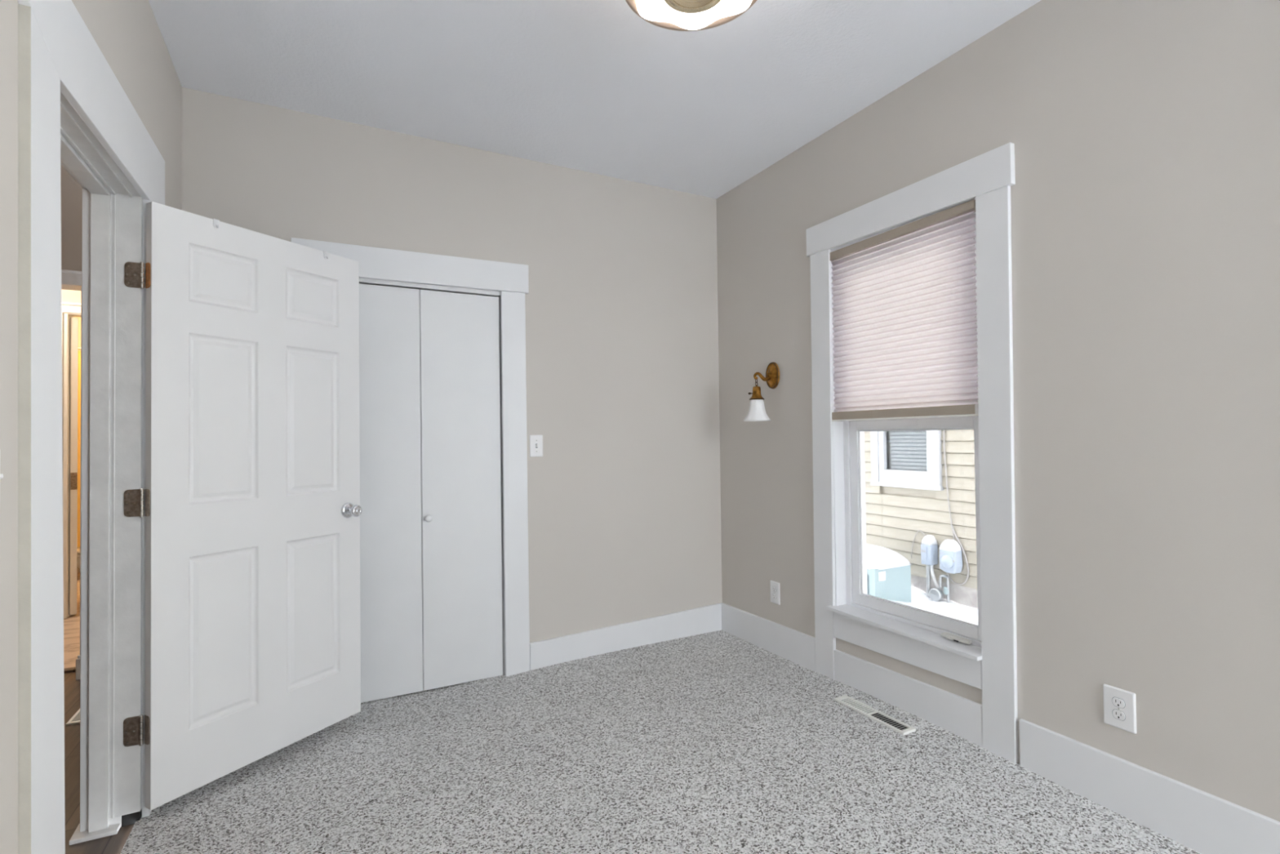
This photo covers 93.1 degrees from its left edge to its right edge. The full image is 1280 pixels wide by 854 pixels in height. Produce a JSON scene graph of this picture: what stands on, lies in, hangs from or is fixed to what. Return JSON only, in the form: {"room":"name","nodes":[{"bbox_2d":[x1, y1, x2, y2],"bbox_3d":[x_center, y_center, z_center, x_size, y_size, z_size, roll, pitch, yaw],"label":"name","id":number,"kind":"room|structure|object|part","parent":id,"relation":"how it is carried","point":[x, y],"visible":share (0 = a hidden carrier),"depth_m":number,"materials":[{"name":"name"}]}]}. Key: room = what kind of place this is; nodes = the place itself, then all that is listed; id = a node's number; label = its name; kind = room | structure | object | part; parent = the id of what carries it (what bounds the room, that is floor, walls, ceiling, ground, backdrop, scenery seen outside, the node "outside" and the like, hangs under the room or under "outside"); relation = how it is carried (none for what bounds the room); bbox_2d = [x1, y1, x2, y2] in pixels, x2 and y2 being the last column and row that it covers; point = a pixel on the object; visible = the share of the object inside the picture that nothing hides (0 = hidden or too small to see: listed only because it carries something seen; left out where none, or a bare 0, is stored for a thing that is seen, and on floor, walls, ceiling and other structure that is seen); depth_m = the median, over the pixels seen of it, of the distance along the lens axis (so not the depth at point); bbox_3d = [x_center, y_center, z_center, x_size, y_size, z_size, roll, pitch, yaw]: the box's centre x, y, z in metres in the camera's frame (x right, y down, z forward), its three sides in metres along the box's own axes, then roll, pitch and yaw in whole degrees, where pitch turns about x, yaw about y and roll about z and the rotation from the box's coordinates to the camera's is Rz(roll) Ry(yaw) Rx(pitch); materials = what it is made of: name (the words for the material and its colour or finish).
{"room":"empty bedroom","nodes":[
{"label":"empty bedroom","id":0,"kind":"room"},
{"bbox_2d":[61,288,80,572],"bbox_3d":[-4.457,0.028,4.459,2.350,2.856,3.550,0,-1,-28],"label":"wall","id":1,"kind":"structure","parent":0,"point":[67,295],"depth_m":4.34,"materials":[{"name":"paint"}]},
{"bbox_2d":[63,666,75,673],"bbox_3d":[-3.372,1.325,3.163,1.650,0.016,0.050,0,-1,-28],"label":"trim","id":2,"kind":"structure","parent":1,"relation":"attached to","point":[72,668],"depth_m":3.29,"materials":[{"name":"brown wood"}]},
{"bbox_2d":[61,302,80,618],"bbox_3d":[-3.768,0.233,4.505,0.930,2.232,0.133,0,-1,-28],"label":"trim","id":3,"kind":"structure","parent":1,"relation":"attached to","point":[68,310],"depth_m":4.30,"materials":[{"name":"white paint"}]},
{"bbox_3d":[-4.109,0.269,4.270,0.068,2.160,0.020,0,-1,-28],"label":"casing","id":4,"kind":"part","parent":3,"relation":"part of","materials":[{"name":"white paint"}]},
{"bbox_3d":[-3.757,-0.848,4.478,0.930,0.072,0.028,0,-1,-28],"label":"head casing","id":5,"kind":"part","parent":3,"relation":"part of","materials":[{"name":"white paint"}]},
{"bbox_2d":[69,317,78,614],"bbox_3d":[-4.317,0.283,4.567,0.702,2.123,0.038,-2,-1,40],"label":"door","id":6,"kind":"structure","parent":1,"relation":"in","point":[73,321],"depth_m":4.34,"materials":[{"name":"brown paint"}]},
{"bbox_2d":[77,346,80,546],"bbox_3d":[-5.002,0.270,5.492,2.150,1.982,0.106,0,-1,-28],"label":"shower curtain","id":7,"kind":"object","parent":1,"relation":"hanging from","point":[79,348],"visible":0.02,"depth_m":5.47,"materials":[{"name":"fabric"}]},
{"bbox_2d":[0,0,182,853],"bbox_3d":[-1.931,-0.070,0.603,1.814,2.856,5.870,0,-1,-28],"label":"wall","id":8,"kind":"structure","parent":0,"point":[127,33],"depth_m":1.17,"materials":[{"name":"beige paint"}]},
{"bbox_2d":[61,269,81,679],"bbox_3d":[-3.416,0.252,3.057,1.200,2.154,0.172,0,-1,-28],"label":"trim","id":9,"kind":"structure","parent":8,"relation":"attached to","point":[70,279],"depth_m":3.21,"materials":[{"name":"white paint"}]},
{"bbox_3d":[-3.397,-0.788,3.015,1.200,0.076,0.028,0,-1,-28],"label":"head casing","id":10,"kind":"part","parent":9,"relation":"part of","materials":[{"name":"white paint"}]},
{"bbox_3d":[-2.924,0.287,3.243,0.097,2.078,0.020,0,-1,-28],"label":"casing","id":11,"kind":"part","parent":9,"relation":"part of","materials":[{"name":"white paint"}]},
{"bbox_2d":[17,0,164,853],"bbox_3d":[-1.541,0.151,1.647,0.188,2.282,1.184,0,-1,-28],"label":"trim","id":12,"kind":"structure","parent":8,"relation":"attached to","point":[74,113],"depth_m":1.77,"materials":[{"name":"white paint"}]},
{"bbox_3d":[-1.244,0.228,1.266,0.019,2.107,0.212,0,-1,-28],"label":"casing","id":13,"kind":"part","parent":12,"relation":"part of","materials":[{"name":"white paint"}]},
{"bbox_3d":[-1.580,0.201,1.580,0.023,2.159,1.000,0,-1,-28],"label":"hall casing","id":14,"kind":"part","parent":12,"relation":"part of","materials":[{"name":"white paint"}]},
{"bbox_3d":[-1.479,-0.872,1.704,0.020,0.238,1.184,0,-1,-28],"label":"head casing","id":15,"kind":"part","parent":12,"relation":"part of","materials":[{"name":"white paint"}]},
{"bbox_3d":[-1.673,0.266,2.078,0.019,2.050,0.150,0,-1,-28],"label":"casing","id":16,"kind":"part","parent":12,"relation":"part of","materials":[{"name":"white paint"}]},
{"bbox_2d":[123,201,362,809],"bbox_3d":[-1.443,0.253,2.319,0.171,1.983,0.834,-1,-1,27],"label":"door","id":17,"kind":"structure","parent":8,"relation":"in","point":[253,509],"depth_m":2.24,"materials":[{"name":"white paint"}]},
{"bbox_3d":[-1.605,0.986,1.975,0.028,0.092,0.002,-1,-1,27],"label":"plate","id":18,"kind":"part","parent":17,"relation":"part of","materials":[{"name":"metal"}]},
{"bbox_3d":[-1.613,0.248,1.988,0.028,0.089,0.002,-1,-1,27],"label":"plate","id":19,"kind":"part","parent":17,"relation":"part of","materials":[{"name":"metal"}]},
{"bbox_3d":[-1.623,-0.500,2.001,0.028,0.083,0.002,-1,-1,27],"label":"plate","id":20,"kind":"part","parent":17,"relation":"part of","materials":[{"name":"metal"}]},
{"bbox_2d":[213,218,219,228],"bbox_3d":[-1.528,-0.727,2.178,0.053,0.032,0.020,-1,-1,27],"label":"hook","id":21,"kind":"object","parent":17,"relation":"attached to","point":[215,222],"visible":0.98,"depth_m":2.17,"materials":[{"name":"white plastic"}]},
{"bbox_2d":[323,250,328,259],"bbox_3d":[-1.333,-0.722,2.561,0.053,0.032,0.020,-1,-1,27],"label":"hook","id":22,"kind":"object","parent":17,"relation":"attached to","point":[326,253],"visible":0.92,"depth_m":2.55,"materials":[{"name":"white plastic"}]},
{"bbox_3d":[-1.259,0.360,2.624,0.012,0.067,0.067,-1,-1,27],"label":"knob","id":23,"kind":"part","parent":17,"relation":"part of","materials":[{"name":"silver metal"}]},
{"bbox_2d":[361,283,496,297],"bbox_3d":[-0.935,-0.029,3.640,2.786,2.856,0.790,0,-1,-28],"label":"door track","id":24,"kind":"structure","parent":0,"point":[362,283],"depth_m":3.75,"materials":[{"name":"white metal"}]},
{"bbox_2d":[182,87,722,642],"bbox_3d":[-0.748,-0.038,3.287,2.786,2.856,0.110,0,-1,-28],"label":"wall","id":25,"kind":"structure","parent":0,"point":[622,371],"depth_m":3.42,"materials":[{"name":"beige paint"}]},
{"bbox_2d":[290,237,529,676],"bbox_3d":[-1.117,0.238,3.071,1.118,2.227,0.135,0,-1,-28],"label":"trim","id":26,"kind":"structure","parent":25,"relation":"attached to","point":[508,282],"depth_m":3.23,"materials":[{"name":"white paint"}]},
{"bbox_3d":[-1.104,-0.796,3.040,1.118,0.162,0.025,0,-1,-28],"label":"head casing","id":27,"kind":"part","parent":26,"relation":"part of","materials":[{"name":"white paint"}]},
{"bbox_3d":[-0.667,0.312,3.248,0.138,2.074,0.019,0,-1,-28],"label":"casing","id":28,"kind":"part","parent":26,"relation":"part of","materials":[{"name":"white paint"}]},
{"bbox_2d":[359,283,502,702],"bbox_3d":[-1.106,0.312,3.043,0.833,2.014,0.063,0,-1,-28],"label":"door","id":29,"kind":"structure","parent":25,"relation":"in","point":[431,611],"depth_m":3.07,"materials":[{"name":"paint"}]},
{"bbox_3d":[-1.062,0.458,3.047,0.035,0.035,0.034,0,-1,-28],"label":"knob","id":30,"kind":"part","parent":29,"relation":"part of","materials":[{"name":"paint"}]},
{"bbox_2d":[529,435,542,457],"bbox_3d":[-0.562,0.103,3.307,0.074,0.119,0.021,0,-1,-28],"label":"light switch","id":31,"kind":"object","parent":25,"relation":"attached to","point":[535,441],"visible":1,"depth_m":3.31,"materials":[{"name":"white plastic"}]},
{"bbox_2d":[529,603,721,670],"bbox_3d":[-0.040,1.233,3.558,1.252,0.227,0.018,0,-1,-28],"label":"baseboard","id":32,"kind":"structure","parent":25,"relation":"attached to","point":[706,619],"depth_m":3.53,"materials":[{"name":"white paint"}]},
{"bbox_2d":[148,0,1041,199],"bbox_3d":[-1.761,-1.565,2.612,5.600,0.200,9.600,0,-1,-28],"label":"ceiling","id":33,"kind":"structure","parent":0,"point":[595,86],"depth_m":2.50,"materials":[{"name":"paint"}]},
{"bbox_2d":[625,0,757,31],"bbox_3d":[0.163,-1.402,1.836,0.445,0.200,0.445,0,-1,-28],"label":"ceiling light","id":34,"kind":"object","parent":33,"relation":"attached to","point":[672,15],"visible":1,"depth_m":1.95,"materials":[{"name":"white glass"}]},
{"bbox_2d":[63,572,1201,853],"bbox_3d":[-1.794,1.310,2.583,5.300,0.082,9.300,0,-1,-28],"label":"floor","id":35,"kind":"structure","parent":0,"point":[715,742],"depth_m":2.17,"materials":[{"name":"carpet"}]},
{"bbox_2d":[65,708,79,725],"bbox_3d":[-2.547,1.312,2.819,0.100,0.010,0.300,0,-1,-28],"label":"floor vent","id":36,"kind":"object","parent":35,"relation":"in","point":[75,719],"visible":0.19,"depth_m":2.71,"materials":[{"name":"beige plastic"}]},
{"bbox_2d":[76,546,79,569],"bbox_3d":[-3.982,0.968,4.727,0.725,0.775,0.440,0,-1,-28],"label":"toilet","id":37,"kind":"object","parent":35,"relation":"on","point":[78,548],"visible":0.02,"depth_m":4.50,"materials":[{"name":"ceramic"}]},
{"bbox_3d":[-4.037,1.163,4.693,0.575,0.385,0.370,0,-1,-28],"label":"bowl","id":38,"kind":"part","parent":37,"relation":"part of","materials":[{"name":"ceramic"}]},
{"bbox_2d":[834,694,915,734],"bbox_3d":[1.001,1.232,2.609,0.074,0.010,0.372,0,-1,-28],"label":"floor vent","id":39,"kind":"object","parent":35,"relation":"in","point":[898,726],"visible":1,"depth_m":2.59,"materials":[{"name":"beige plastic"}]},
{"bbox_2d":[715,0,1279,821],"bbox_3d":[1.520,-0.085,2.189,0.200,2.856,5.450,0,-1,-28],"label":"wall","id":40,"kind":"structure","parent":0,"point":[1144,134],"depth_m":1.97,"materials":[{"name":"beige paint"}]},
{"bbox_2d":[742,361,779,421],"bbox_3d":[0.667,-0.200,3.378,0.198,0.333,0.153,0,-1,-28],"label":"wall sconce","id":41,"kind":"object","parent":40,"relation":"attached to","point":[757,411],"visible":1,"depth_m":3.35,"materials":[{"name":"white glass"}]},
{"bbox_3d":[0.649,-0.093,3.366,0.153,0.119,0.153,0,-1,-28],"label":"lamp shade","id":42,"kind":"part","parent":41,"relation":"part of","materials":[{"name":"white glass"}]},
{"bbox_3d":[0.686,-0.283,3.390,0.126,0.053,0.038,0,-1,-28],"label":"arm","id":43,"kind":"part","parent":41,"relation":"part of","materials":[{"name":"gold metal"}]},
{"bbox_3d":[0.740,-0.291,3.419,0.029,0.152,0.108,0,-1,-28],"label":"plate","id":44,"kind":"part","parent":41,"relation":"part of","materials":[{"name":"gold metal"}]},
{"bbox_2d":[720,602,815,671],"bbox_3d":[0.713,1.201,3.492,0.018,0.210,0.838,0,-1,-28],"label":"baseboard","id":45,"kind":"structure","parent":40,"relation":"attached to","point":[798,647],"depth_m":3.42,"materials":[{"name":"white paint"}]},
{"bbox_2d":[769,580,780,604],"bbox_3d":[0.758,0.931,3.414,0.009,0.122,0.078,0,-1,-28],"label":"wall outlet","id":46,"kind":"object","parent":40,"relation":"attached to","point":[775,586],"visible":1,"depth_m":3.41,"materials":[{"name":"white plastic"}]},
{"bbox_2d":[772,592,776,599],"bbox_3d":[0.756,0.951,3.413,0.003,0.030,0.037,0,-1,-28],"label":"receptacle","id":47,"kind":"object","parent":46,"relation":"attached to","point":[774,594],"depth_m":3.41,"materials":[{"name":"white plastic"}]},
{"bbox_2d":[805,142,1017,763],"bbox_3d":[1.232,0.123,2.728,0.288,2.327,1.057,0,-1,-28],"label":"window","id":48,"kind":"structure","parent":40,"relation":"in","point":[844,610],"depth_m":2.52,"materials":[{"name":"white paint"}]},
{"bbox_3d":[0.929,0.199,3.075,0.019,2.174,0.144,0,-1,-28],"label":"casing","id":49,"kind":"part","parent":48,"relation":"part of","materials":[{"name":"white paint"}]},
{"bbox_2d":[830,199,977,421],"bbox_3d":[1.144,-0.457,2.700,0.052,0.844,0.762,0,-1,-28],"label":"cellular shade","id":50,"kind":"object","parent":48,"relation":"attached to","point":[904,307],"visible":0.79,"depth_m":2.64,"materials":[{"name":"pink fabric"}]},
{"bbox_3d":[1.142,-0.858,2.709,0.045,0.042,0.762,0,-1,-28],"label":"head rail","id":51,"kind":"part","parent":50,"relation":"part of","materials":[{"name":"beige metal"}]},
{"bbox_3d":[1.151,-0.062,2.695,0.042,0.038,0.760,0,-1,-28],"label":"rail","id":52,"kind":"part","parent":50,"relation":"part of","materials":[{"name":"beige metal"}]},
{"bbox_3d":[1.123,-0.960,2.695,0.026,0.160,1.057,0,-1,-28],"label":"head casing","id":53,"kind":"part","parent":48,"relation":"part of","materials":[{"name":"white paint"}]},
{"bbox_3d":[1.232,0.002,2.736,0.069,1.762,0.763,0,-1,-28],"label":"frame","id":54,"kind":"part","parent":48,"relation":"part of","materials":[{"name":"white plastic"}]},
{"bbox_3d":[1.225,0.414,2.723,0.026,0.900,0.697,0,-1,-28],"label":"sash","id":55,"kind":"part","parent":48,"relation":"part of","materials":[{"name":"white plastic"}]},
{"bbox_3d":[1.242,-0.420,2.751,0.026,0.854,0.697,0,-1,-28],"label":"sash","id":56,"kind":"part","parent":48,"relation":"part of","materials":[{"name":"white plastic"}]},
{"bbox_2d":[941,631,972,644],"bbox_3d":[1.301,0.868,2.495,0.040,0.014,0.124,0,-1,-28],"label":"window latch","id":57,"kind":"object","parent":48,"relation":"on","point":[948,635],"visible":1,"depth_m":2.49,"materials":[{"name":"beige plastic"}]},
{"bbox_3d":[1.345,0.188,2.289,0.019,2.160,0.145,0,-1,-28],"label":"casing","id":58,"kind":"part","parent":48,"relation":"part of","materials":[{"name":"white paint"}]},
{"bbox_2d":[1102,684,1136,733],"bbox_3d":[1.535,0.902,1.944,0.009,0.127,0.088,0,-1,-28],"label":"wall outlet","id":59,"kind":"object","parent":40,"relation":"attached to","point":[1119,704],"visible":1,"depth_m":1.94,"materials":[{"name":"white plastic"}]},
{"bbox_2d":[1111,708,1125,720],"bbox_3d":[1.533,0.921,1.943,0.001,0.030,0.037,0,-1,-28],"label":"receptacle","id":60,"kind":"object","parent":59,"relation":"attached to","point":[1117,714],"depth_m":1.94,"materials":[{"name":"white plastic"}]},
{"bbox_2d":[1111,696,1125,708],"bbox_3d":[1.533,0.882,1.943,0.001,0.030,0.037,0,-1,-28],"label":"receptacle","id":61,"kind":"object","parent":59,"relation":"attached to","point":[1117,702],"depth_m":1.94,"materials":[{"name":"white plastic"}]},
{"bbox_2d":[1018,718,1279,853],"bbox_3d":[2.050,1.140,0.960,0.018,0.212,2.834,0,-1,-28],"label":"baseboard","id":62,"kind":"structure","parent":40,"relation":"attached to","point":[1204,822],"depth_m":1.86,"materials":[{"name":"white paint"}]},
{"label":"outside","id":63,"kind":"structure","parent":0,"visible":0},
{"bbox_2d":[864,239,977,608],"bbox_3d":[2.644,-1.787,5.624,0.295,7.353,15.000,0,-1,-28],"label":"neighbor house","id":64,"kind":"structure","parent":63,"point":[906,490],"depth_m":5.54,"materials":[{"name":"wood"}]},
{"bbox_3d":[2.492,0.080,5.689,0.053,0.895,0.591,0,-1,-28],"label":"sash","id":65,"kind":"part","parent":64,"relation":"part of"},
{"bbox_2d":[886,430,927,471],"bbox_3d":[2.566,0.042,5.731,0.073,0.900,0.540,0,-1,-28],"label":"blind","id":66,"kind":"object","parent":64,"relation":"hanging from","point":[905,450],"depth_m":5.77,"materials":[{"name":"white plastic"}]},
{"bbox_2d":[911,529,925,558],"bbox_3d":[2.552,1.078,5.549,0.008,0.275,0.183,0,-1,-28],"label":"cable","id":67,"kind":"object","parent":64,"relation":"attached to","point":[918,530],"visible":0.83,"depth_m":5.59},
{"bbox_2d":[920,534,937,565],"bbox_3d":[2.575,1.091,5.401,0.114,0.259,0.101,0,-1,-28],"label":"meter box","id":68,"kind":"object","parent":64,"relation":"attached to","point":[929,546],"visible":1,"depth_m":5.37,"materials":[{"name":"grey metal"}]},
{"bbox_2d":[926,564,930,597],"bbox_3d":[2.583,1.403,5.431,0.033,0.368,0.032,-2,-1,40],"label":"gas pipe","id":69,"kind":"object","parent":68,"relation":"attached to","point":[928,570],"visible":0.7,"depth_m":5.42,"materials":[{"name":"grey metal"}]},
{"bbox_2d":[929,564,938,587],"bbox_3d":[2.623,1.401,5.386,0.081,0.371,0.036,-1,-1,20],"label":"conduit","id":70,"kind":"object","parent":64,"relation":"attached to","point":[931,567],"visible":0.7,"depth_m":5.38,"materials":[{"name":"white plastic"}]},
{"bbox_2d":[943,430,955,540],"bbox_3d":[2.689,0.054,5.283,0.011,1.942,0.104,0,-1,-28],"label":"cable","id":71,"kind":"object","parent":64,"relation":"attached to","point":[944,430],"visible":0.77,"depth_m":5.30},
{"bbox_2d":[938,539,962,573],"bbox_3d":[2.664,1.111,5.217,0.125,0.283,0.161,0,-1,-28],"label":"electric meter","id":72,"kind":"object","parent":64,"relation":"attached to","point":[950,551],"visible":1,"depth_m":5.17,"materials":[{"name":"grey metal"}]},
{"bbox_2d":[946,524,968,584],"bbox_3d":[2.728,1.097,5.210,0.032,0.516,0.196,0,-1,-35],"label":"cable","id":73,"kind":"object","parent":64,"relation":"attached to","point":[952,526],"visible":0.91,"depth_m":5.18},
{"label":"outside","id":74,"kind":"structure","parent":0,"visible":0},
{"bbox_2d":[889,586,977,624],"bbox_3d":[1.762,1.486,4.514,2.390,0.116,60.000,0,-1,-28],"label":"snow ground","id":75,"kind":"structure","parent":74,"point":[919,599],"depth_m":5.08,"materials":[{"name":"white snow"}]},
{"bbox_2d":[866,543,913,602],"bbox_3d":[1.986,1.324,5.437,0.478,0.540,0.712,0,-1,-28],"label":"air conditioner","id":76,"kind":"object","parent":75,"relation":"on","point":[888,572],"visible":0.39,"depth_m":5.14,"materials":[{"name":"green metal"}]},
{"bbox_3d":[1.952,1.382,5.042,0.049,0.412,0.048,0,-1,-28],"label":"corner post","id":77,"kind":"part","parent":76,"relation":"part of","materials":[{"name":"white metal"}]},
{"bbox_3d":[2.021,1.246,5.068,0.083,0.073,0.004,0,-1,-28],"label":"rating plate","id":78,"kind":"part","parent":76,"relation":"part of","materials":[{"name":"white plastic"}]},
{"bbox_2d":[928,574,950,602],"bbox_3d":[2.620,1.415,5.307,0.079,0.259,0.168,0,-1,-28],"label":"gas meter","id":79,"kind":"object","parent":75,"relation":"on","point":[936,594],"visible":0.99,"depth_m":5.28,"materials":[{"name":"grey metal"}]}
]}

